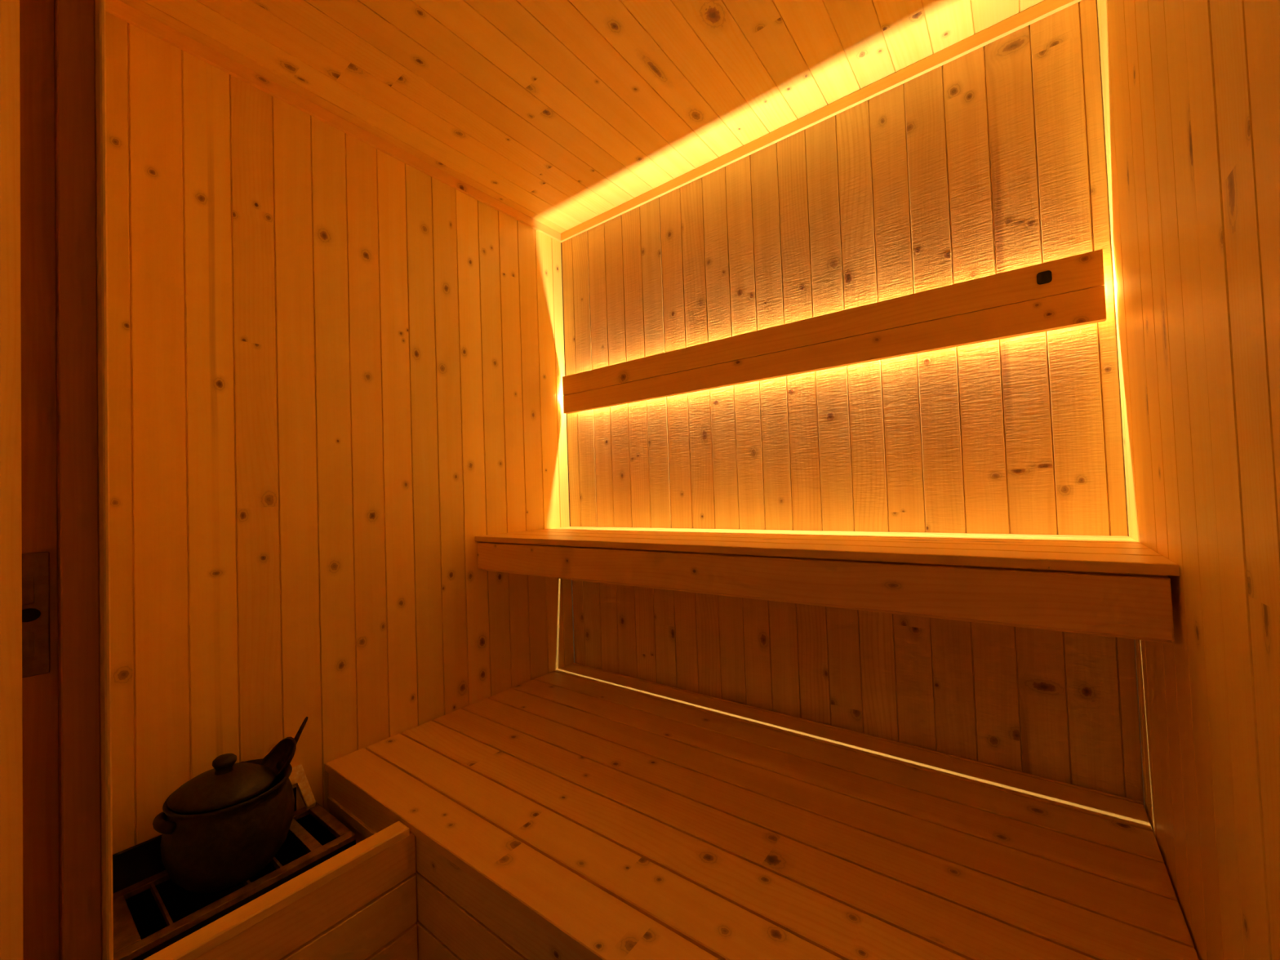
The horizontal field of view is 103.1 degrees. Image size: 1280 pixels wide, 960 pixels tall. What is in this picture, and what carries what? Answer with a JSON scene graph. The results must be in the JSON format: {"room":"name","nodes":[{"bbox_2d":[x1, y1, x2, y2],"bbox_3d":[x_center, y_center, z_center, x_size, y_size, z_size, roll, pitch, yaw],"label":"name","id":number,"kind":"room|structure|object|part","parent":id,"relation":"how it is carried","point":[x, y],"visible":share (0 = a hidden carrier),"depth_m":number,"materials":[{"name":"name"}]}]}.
{"room":"spa","nodes":[
{"label":"spa","id":0,"kind":"room"},
{"bbox_2d":[105,11,573,854],"bbox_3d":[-0.710,0.101,1.436,0.055,2.120,1.371,-3,-2,37],"label":"wall","id":1,"kind":"structure","parent":0,"point":[336,368],"depth_m":1.25,"materials":[{"name":"brown wood"}]},
{"bbox_2d":[105,0,560,241],"bbox_3d":[-0.697,-0.944,1.473,0.010,0.030,1.274,-3,-2,37],"label":"trim","id":2,"kind":"structure","parent":1,"relation":"attached to","point":[117,8],"depth_m":1.26,"materials":[{"name":"brown wood"}]},
{"bbox_2d":[119,0,1044,233],"bbox_3d":[-0.122,-1.020,0.950,1.567,0.055,1.430,-3,-2,37],"label":"ceiling","id":3,"kind":"structure","parent":0,"point":[564,113],"depth_m":1.21,"materials":[{"name":"brown wood"}]},
{"bbox_2d":[561,0,1144,805],"bbox_3d":[0.366,0.066,1.512,1.567,2.120,0.055,-3,-2,37],"label":"wall","id":4,"kind":"structure","parent":0,"point":[990,160],"depth_m":1.28,"materials":[{"name":"brown wood"}]},
{"bbox_2d":[560,0,1082,242],"bbox_3d":[0.310,-0.978,1.513,1.567,0.030,0.010,-3,-2,37],"label":"trim","id":5,"kind":"structure","parent":4,"relation":"attached to","point":[1046,8],"depth_m":1.33,"materials":[{"name":"brown wood"}]},
{"bbox_2d":[475,526,1179,643],"bbox_3d":[0.224,0.201,1.316,1.566,0.112,0.428,-3,-2,37],"label":"bench","id":6,"kind":"object","parent":4,"relation":"attached to","point":[1116,586],"visible":1,"depth_m":0.93,"materials":[{"name":"brown wood"}]},
{"bbox_3d":[0.223,0.153,1.318,1.566,0.016,0.425,-3,-2,37],"label":"seat","id":7,"kind":"part","parent":6,"relation":"part of","materials":[{"name":"brown wood"}]},
{"bbox_2d":[562,248,1106,413],"bbox_3d":[0.324,-0.355,1.482,1.525,0.140,0.044,-3,-2,37],"label":"backrest","id":8,"kind":"object","parent":4,"relation":"attached to","point":[1069,291],"visible":1,"depth_m":1.26,"materials":[{"name":"brown wood"}]},
{"bbox_2d":[1097,0,1279,959],"bbox_3d":[0.560,0.031,0.431,0.055,2.120,1.430,-3,-2,37],"label":"wall","id":9,"kind":"structure","parent":0,"point":[1191,88],"depth_m":0.56,"materials":[{"name":"brown wood"}]},
{"bbox_3d":[-0.117,1.152,0.801,1.567,0.055,1.664,-3,-2,37],"label":"floor","id":10,"kind":"structure","parent":0,"visible":0},
{"bbox_2d":[112,764,355,959],"bbox_3d":[-0.812,0.912,1.015,0.220,0.480,0.376,-3,-2,37],"label":"stove","id":11,"kind":"object","parent":10,"relation":"on","point":[152,913],"visible":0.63,"depth_m":0.99,"materials":[{"name":"black metal"}]},
{"bbox_3d":[-0.913,0.782,1.066,0.008,0.146,0.335,-3,-2,37],"label":"plate","id":12,"kind":"part","parent":11,"relation":"part of","materials":[{"name":"black metal"}]},
{"bbox_2d":[152,753,294,893],"bbox_3d":[-0.820,0.662,1.013,0.208,0.227,0.219,-3,-2,37],"label":"clay pot","id":13,"kind":"object","parent":11,"relation":"on","point":[223,826],"visible":1,"depth_m":0.95,"materials":[{"name":"brown ceramic"}]},
{"bbox_3d":[-0.879,0.633,0.938,0.072,0.024,0.027,-3,-2,37],"label":"handle","id":14,"kind":"part","parent":13,"relation":"part of","materials":[{"name":"ceramic"}]},
{"bbox_3d":[-0.828,0.601,1.011,0.166,0.044,0.166,-3,-2,37],"label":"lid","id":15,"kind":"part","parent":13,"relation":"part of","materials":[{"name":"ceramic"}]},
{"bbox_3d":[-0.828,0.568,1.013,0.038,0.039,0.038,-3,-2,37],"label":"knob","id":16,"kind":"part","parent":13,"relation":"part of","materials":[{"name":"ceramic"}]},
{"bbox_2d":[259,716,307,778],"bbox_3d":[-0.769,0.587,1.094,0.092,0.113,0.058,-1,-2,-31],"label":"ladle","id":17,"kind":"object","parent":13,"relation":"in","point":[284,750],"visible":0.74,"depth_m":1.11,"materials":[{"name":"brown wood"}]},
{"bbox_2d":[259,737,296,778],"bbox_3d":[-0.778,0.598,1.089,0.064,0.073,0.065,-3,-2,37],"label":"bowl","id":18,"kind":"object","parent":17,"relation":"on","point":[285,749],"depth_m":1.10,"materials":[{"name":"brown wood"}]},
{"bbox_3d":[-0.759,0.587,1.121,0.012,0.113,0.050,-3,-2,37],"label":"handle","id":19,"kind":"part","parent":17,"relation":"part of","materials":[{"name":"brown wood"}]},
{"bbox_2d":[143,821,417,959],"bbox_3d":[-0.579,0.911,0.848,0.039,0.458,0.417,-3,-2,37],"label":"surround","id":20,"kind":"object","parent":10,"relation":"on","point":[359,903],"visible":1,"depth_m":0.89,"materials":[{"name":"brown wood"}]},
{"bbox_2d":[324,662,1199,959],"bbox_3d":[0.113,0.894,1.121,1.562,0.458,0.867,-3,-2,37],"label":"bench","id":21,"kind":"object","parent":10,"relation":"on","point":[573,811],"visible":0.84,"depth_m":0.94,"materials":[{"name":"brown wood"}]},
{"bbox_3d":[-0.141,0.904,0.788,1.562,0.438,0.014,-3,-2,37],"label":"panel","id":22,"kind":"part","parent":21,"relation":"part of","materials":[{"name":"brown wood"}]},
{"bbox_3d":[-0.452,0.067,0.438,1.567,2.120,0.078,-3,-2,37],"label":"wall","id":23,"kind":"structure","parent":0,"visible":0},
{"bbox_2d":[0,0,113,959],"bbox_3d":[-0.797,0.118,0.649,0.135,2.051,0.161,-3,-2,37],"label":"door","id":24,"kind":"structure","parent":23,"relation":"in","point":[56,812],"depth_m":0.69,"materials":[{"name":"brown wood"}]},
{"bbox_3d":[-0.808,0.118,0.609,0.104,2.051,0.085,-3,-2,37],"label":"casing","id":25,"kind":"part","parent":24,"relation":"part of","materials":[{"name":"brown wood"}]},
{"bbox_3d":[-0.813,0.180,0.680,0.004,0.164,0.031,-3,-2,37],"label":"strike plate","id":26,"kind":"part","parent":24,"relation":"part of","materials":[{"name":"gold metal"}]}
]}

